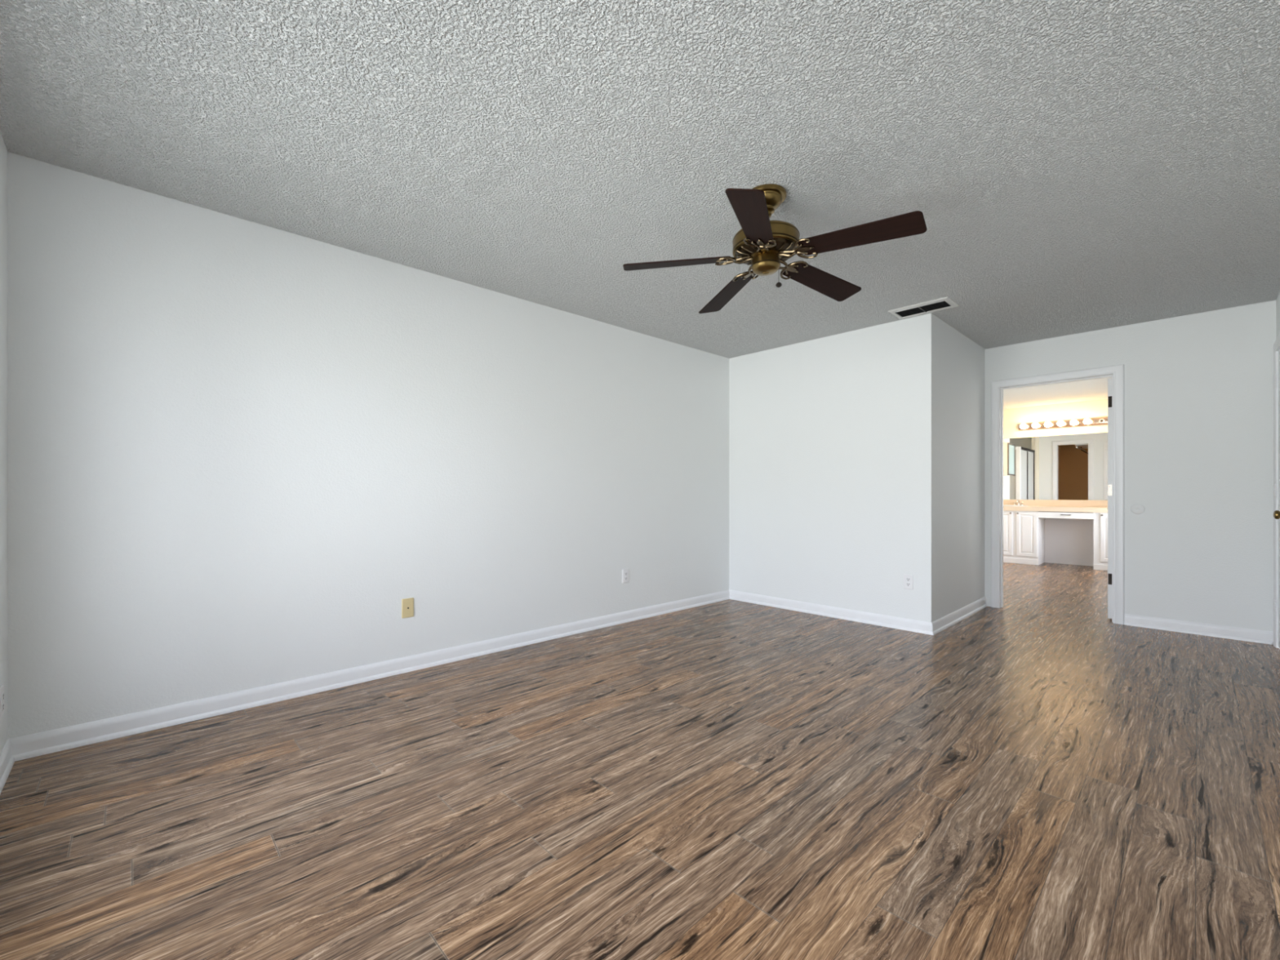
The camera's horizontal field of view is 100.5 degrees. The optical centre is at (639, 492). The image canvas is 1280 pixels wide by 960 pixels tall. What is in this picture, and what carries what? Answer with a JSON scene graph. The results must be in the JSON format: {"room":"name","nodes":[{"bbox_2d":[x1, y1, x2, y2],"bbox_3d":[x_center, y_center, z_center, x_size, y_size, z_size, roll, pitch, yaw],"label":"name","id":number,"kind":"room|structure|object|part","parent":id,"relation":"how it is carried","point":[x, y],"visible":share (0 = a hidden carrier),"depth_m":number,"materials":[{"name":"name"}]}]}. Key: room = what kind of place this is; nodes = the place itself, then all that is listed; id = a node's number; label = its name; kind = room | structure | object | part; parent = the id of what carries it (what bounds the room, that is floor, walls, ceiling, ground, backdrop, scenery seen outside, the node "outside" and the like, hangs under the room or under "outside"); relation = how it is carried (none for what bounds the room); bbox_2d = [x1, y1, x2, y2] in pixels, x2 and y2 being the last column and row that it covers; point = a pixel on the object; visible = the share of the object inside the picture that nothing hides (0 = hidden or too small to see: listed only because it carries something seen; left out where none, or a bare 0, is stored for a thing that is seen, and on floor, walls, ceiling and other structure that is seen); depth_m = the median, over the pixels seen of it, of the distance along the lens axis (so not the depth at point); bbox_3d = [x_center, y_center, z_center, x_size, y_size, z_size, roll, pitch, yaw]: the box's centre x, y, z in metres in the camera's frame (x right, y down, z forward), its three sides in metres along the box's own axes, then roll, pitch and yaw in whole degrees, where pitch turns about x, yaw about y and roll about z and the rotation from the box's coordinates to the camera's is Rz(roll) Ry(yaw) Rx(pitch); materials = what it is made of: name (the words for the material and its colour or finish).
{"room":"empty bedroom","nodes":[
{"label":"empty bedroom","id":0,"kind":"room"},
{"bbox_2d":[0,132,7,753],"bbox_3d":[-1.315,-0.146,0.753,0.140,2.440,3.671,0,0,-44],"label":"wall","id":1,"kind":"structure","parent":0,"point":[3,152],"depth_m":2.06,"materials":[{"name":"white paint"}]},
{"bbox_2d":[0,684,4,719],"bbox_3d":[-2.412,0.789,2.011,0.008,0.115,0.070,0,0,-44],"label":"wall outlet","id":2,"kind":"object","parent":1,"relation":"attached to","point":[2,687],"visible":1,"depth_m":2.00,"materials":[{"name":"white plastic"}]},
{"bbox_2d":[0,738,14,794],"bbox_3d":[-1.257,1.030,0.808,0.021,0.089,3.671,0,0,-44],"label":"baseboard","id":3,"kind":"structure","parent":1,"relation":"attached to","point":[6,759],"depth_m":2.03,"materials":[{"name":"paint"}]},
{"bbox_2d":[7,151,728,738],"bbox_3d":[-0.863,-0.146,3.803,4.999,2.440,0.120,0,0,-44],"label":"wall","id":4,"kind":"structure","parent":0,"point":[237,447],"depth_m":2.78,"materials":[{"name":"white paint"}]},
{"bbox_2d":[8,590,729,761],"bbox_3d":[-0.805,1.030,3.761,4.751,0.089,0.021,0,0,-44],"label":"baseboard","id":5,"kind":"structure","parent":4,"relation":"attached to","point":[39,744],"depth_m":2.80,"materials":[{"name":"paint"}]},
{"bbox_2d":[401,597,413,617],"bbox_3d":[-1.397,0.693,3.203,0.070,0.115,0.010,0,0,-44],"label":"jack plate","id":6,"kind":"object","parent":4,"relation":"attached to","point":[407,604],"visible":1,"depth_m":3.20,"materials":[{"name":"beige plastic"}]},
{"bbox_2d":[622,568,628,583],"bbox_3d":[-0.119,0.691,4.424,0.070,0.115,0.008,0,0,-44],"label":"wall outlet","id":7,"kind":"object","parent":4,"relation":"attached to","point":[624,571],"visible":1,"depth_m":4.42,"materials":[{"name":"white plastic"}]},
{"bbox_2d":[0,562,1279,959],"bbox_3d":[2.592,1.074,4.447,10.890,0.001,3.958,0,0,-44],"label":"floor","id":8,"kind":"structure","parent":0,"point":[1038,775],"depth_m":1.82,"materials":[{"name":"wood"}]},
{"bbox_2d":[1003,510,1044,564],"bbox_3d":[5.836,0.674,8.352,0.564,0.800,0.763,0,0,-44],"label":"vanity cabinet","id":9,"kind":"object","parent":8,"relation":"on","point":[1024,532],"visible":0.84,"depth_m":8.06,"materials":[{"name":"white paint"}]},
{"bbox_3d":[5.607,0.622,8.235,0.018,0.669,0.265,0,0,-44],"label":"cabinet door","id":10,"kind":"part","parent":9,"relation":"part of","materials":[{"name":"white paint"}]},
{"bbox_3d":[5.823,0.622,8.008,0.018,0.669,0.257,0,0,-44],"label":"cabinet door","id":11,"kind":"part","parent":9,"relation":"part of","materials":[{"name":"white paint"}]},
{"bbox_2d":[1037,511,1094,566],"bbox_3d":[6.290,0.677,7.826,0.499,0.795,0.649,0,0,-44],"label":"kneehole","id":12,"kind":"object","parent":8,"relation":"on","point":[1068,535],"visible":0.87,"depth_m":7.96,"materials":[{"name":"white paint"}]},
{"bbox_3d":[6.292,0.325,7.828,0.448,0.091,0.649,0,0,-44],"label":"drawer","id":13,"kind":"part","parent":12,"relation":"part of","materials":[{"name":"white paint"}]},
{"bbox_2d":[1093,512,1107,570],"bbox_3d":[6.795,0.674,7.346,0.564,0.800,0.768,0,0,-44],"label":"vanity cabinet","id":14,"kind":"object","parent":8,"relation":"on","point":[1100,521],"visible":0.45,"depth_m":7.39,"materials":[{"name":"white paint"}]},
{"bbox_2d":[1003,499,1107,512],"bbox_3d":[6.322,0.191,7.853,0.549,0.165,2.158,0,0,-44],"label":"countertop","id":15,"kind":"structure","parent":14,"relation":"on","point":[1046,505],"depth_m":7.97,"materials":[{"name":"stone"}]},
{"bbox_2d":[1003,505,1028,506],"bbox_3d":[5.846,0.232,8.353,0.319,0.074,0.418,0,0,-44],"label":"sink basin","id":16,"kind":"object","parent":15,"relation":"in","point":[1003,505],"visible":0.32,"depth_m":8.20,"materials":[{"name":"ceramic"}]},
{"bbox_2d":[1013,499,1023,505],"bbox_3d":[5.999,0.160,8.446,0.128,0.096,0.155,0,0,-44],"label":"faucet","id":17,"kind":"object","parent":15,"relation":"on","point":[1017,500],"visible":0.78,"depth_m":8.46,"materials":[{"name":"silver metal"}]},
{"bbox_3d":[6.485,0.622,7.314,0.018,0.669,0.235,0,0,-44],"label":"cabinet door","id":18,"kind":"part","parent":14,"relation":"part of","materials":[{"name":"white paint"}]},
{"bbox_2d":[0,0,1279,408],"bbox_3d":[2.582,-1.416,4.458,10.890,0.100,3.928,0,0,-44],"label":"ceiling","id":19,"kind":"structure","parent":0,"point":[1070,166],"depth_m":2.04,"materials":[{"name":"white paint"}]},
{"bbox_2d":[622,183,927,313],"bbox_3d":[0.610,-1.154,2.437,1.258,0.423,1.255,0,0,-44],"label":"ceiling fan","id":20,"kind":"object","parent":19,"relation":"hanging from","point":[762,243],"visible":1,"depth_m":2.35,"materials":[{"name":"brown wood"}]},
{"bbox_3d":[0.167,-1.057,2.453,0.488,0.063,0.134,0,0,2],"label":"blade","id":21,"kind":"part","parent":20,"relation":"part of","materials":[{"name":"brown wood"}]},
{"bbox_3d":[0.462,-1.057,2.833,0.134,0.063,0.488,0,0,-16],"label":"blade","id":22,"kind":"part","parent":20,"relation":"part of","materials":[{"name":"brown wood"}]},
{"bbox_3d":[0.438,-1.057,2.055,0.134,0.063,0.488,0,0,20],"label":"blade","id":23,"kind":"part","parent":20,"relation":"part of","materials":[{"name":"brown wood"}]},
{"bbox_3d":[0.636,-0.955,2.440,0.027,0.024,0.027,0,0,-44],"label":"pull knob","id":24,"kind":"part","parent":20,"relation":"part of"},
{"bbox_3d":[0.915,-1.057,2.670,0.488,0.063,0.134,0,0,-34],"label":"blade","id":25,"kind":"part","parent":20,"relation":"part of","materials":[{"name":"brown wood"}]},
{"bbox_3d":[0.900,-1.057,2.189,0.488,0.063,0.134,0,0,38],"label":"blade","id":26,"kind":"part","parent":20,"relation":"part of","materials":[{"name":"brown wood"}]},
{"bbox_2d":[888,296,959,319],"bbox_3d":[2.090,-1.360,3.932,0.252,0.011,0.406,0,0,-44],"label":"ceiling vent","id":27,"kind":"object","parent":19,"relation":"in","point":[944,303],"visible":1,"depth_m":3.91,"materials":[{"name":"metal"}]},
{"bbox_2d":[728,313,936,622],"bbox_3d":[1.599,-0.146,4.762,0.110,2.440,1.891,0,0,-44],"label":"wall","id":28,"kind":"structure","parent":0,"point":[833,438],"depth_m":4.56,"materials":[{"name":"white paint"}]},
{"bbox_2d":[728,590,933,635],"bbox_3d":[1.559,1.030,4.709,0.021,0.089,1.912,0,0,-44],"label":"baseboard","id":29,"kind":"structure","parent":28,"relation":"attached to","point":[908,624],"depth_m":4.56,"materials":[{"name":"paint"}]},
{"bbox_2d":[903,573,913,589],"bbox_3d":[2.096,0.695,4.155,0.008,0.115,0.070,0,0,-44],"label":"wall outlet","id":30,"kind":"object","parent":28,"relation":"attached to","point":[908,579],"visible":1,"depth_m":4.15,"materials":[{"name":"white plastic"}]},
{"bbox_2d":[936,316,984,620],"bbox_3d":[2.746,-0.146,4.625,1.361,2.440,0.110,0,0,-44],"label":"wall","id":31,"kind":"structure","parent":0,"point":[960,361],"depth_m":4.50,"materials":[{"name":"white paint"}]},
{"bbox_2d":[931,596,986,635],"bbox_3d":[2.744,1.030,4.533,1.492,0.089,0.021,0,0,-44],"label":"baseboard","id":32,"kind":"structure","parent":31,"relation":"attached to","point":[938,625],"depth_m":4.45,"materials":[{"name":"paint"}]},
{"bbox_2d":[1003,399,1107,500],"bbox_3d":[6.564,-0.146,8.085,0.120,2.440,2.400,0,0,-44],"label":"wall","id":33,"kind":"structure","parent":0,"point":[1012,417],"depth_m":8.19,"materials":[{"name":"beige paint"}]},
{"bbox_2d":[1003,432,1107,500],"bbox_3d":[6.499,-0.387,8.061,0.006,0.987,2.096,0,0,-44],"label":"vanity mirror","id":34,"kind":"object","parent":33,"relation":"attached to","point":[1071,466],"visible":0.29,"depth_m":8.16,"materials":[{"name":"mirror"}]},
{"bbox_2d":[1018,417,1107,430],"bbox_3d":[6.432,-1.051,8.029,0.148,0.104,1.208,0,0,-44],"label":"vanity light bar","id":35,"kind":"object","parent":33,"relation":"attached to","point":[1101,420],"visible":0.86,"depth_m":8.04,"materials":[{"name":"glass"}]},
{"bbox_3d":[6.050,-1.051,8.397,0.102,0.088,0.088,0,0,-44],"label":"bulb","id":36,"kind":"part","parent":35,"relation":"part of","materials":[{"name":"white glass"}]},
{"bbox_3d":[6.157,-1.051,8.284,0.102,0.088,0.088,0,0,-44],"label":"bulb","id":37,"kind":"part","parent":35,"relation":"part of","materials":[{"name":"white glass"}]},
{"bbox_3d":[6.264,-1.051,8.171,0.102,0.088,0.088,0,0,-44],"label":"bulb","id":38,"kind":"part","parent":35,"relation":"part of","materials":[{"name":"white glass"}]},
{"bbox_3d":[6.372,-1.051,8.059,0.102,0.088,0.088,0,0,-44],"label":"bulb","id":39,"kind":"part","parent":35,"relation":"part of","materials":[{"name":"white glass"}]},
{"bbox_3d":[6.479,-1.051,7.947,0.102,0.088,0.088,0,0,-44],"label":"bulb","id":40,"kind":"part","parent":35,"relation":"part of","materials":[{"name":"white glass"}]},
{"bbox_3d":[6.587,-1.051,7.834,0.102,0.088,0.088,0,0,-44],"label":"bulb","id":41,"kind":"part","parent":35,"relation":"part of","materials":[{"name":"white glass"}]},
{"bbox_2d":[984,300,1275,631],"bbox_3d":[3.282,-0.146,5.137,0.120,2.440,3.671,0,0,-44],"label":"wall","id":42,"kind":"structure","parent":0,"point":[1198,388],"depth_m":4.08,"materials":[{"name":"white paint"}]},
{"bbox_2d":[991,364,1124,624],"bbox_3d":[3.678,0.012,4.722,0.153,2.124,0.928,0,0,-44],"label":"door frame","id":43,"kind":"structure","parent":42,"relation":"attached to","point":[1116,372],"depth_m":4.55,"materials":[{"name":"paint"}]},
{"bbox_2d":[1106,378,1111,618],"bbox_3d":[4.222,0.048,4.727,0.765,2.017,0.163,0,0,-44],"label":"door","id":44,"kind":"structure","parent":42,"relation":"in","point":[1109,380],"depth_m":4.47,"materials":[{"name":"white paint"}]},
{"bbox_2d":[1130,503,1144,514],"bbox_3d":[4.007,0.129,4.285,0.006,0.085,0.085,0,0,-44],"label":"protector","id":45,"kind":"object","parent":42,"relation":"attached to","point":[1137,508],"visible":1,"depth_m":4.28,"materials":[{"name":"white plastic"}]},
{"bbox_2d":[1124,613,1273,644],"bbox_3d":[4.222,1.030,4.048,0.021,0.089,0.797,0,0,-44],"label":"baseboard","id":46,"kind":"structure","parent":42,"relation":"attached to","point":[1175,625],"depth_m":4.02,"materials":[{"name":"paint"}]},
{"bbox_2d":[1275,291,1279,648],"bbox_3d":[2.289,-0.146,1.570,6.480,2.440,0.120,0,0,-44],"label":"wall","id":47,"kind":"structure","parent":0,"point":[1277,300],"depth_m":3.69,"materials":[{"name":"white paint"}]},
{"bbox_2d":[1273,333,1279,648],"bbox_3d":[4.150,0.013,3.440,0.871,2.123,0.016,0,0,-44],"label":"door frame","id":48,"kind":"structure","parent":47,"relation":"attached to","point":[1277,344],"depth_m":3.70,"materials":[{"name":"paint"}]},
{"bbox_2d":[1273,349,1279,648],"bbox_3d":[4.149,0.043,3.446,0.734,2.039,0.099,0,0,-44],"label":"door","id":49,"kind":"structure","parent":47,"relation":"in","point":[1276,513],"depth_m":3.66,"materials":[{"name":"white paint"}]},
{"bbox_3d":[3.916,0.134,3.248,0.064,0.064,0.064,0,0,-44],"label":"knob","id":50,"kind":"part","parent":49,"relation":"part of","materials":[{"name":"gold metal"}]}
]}

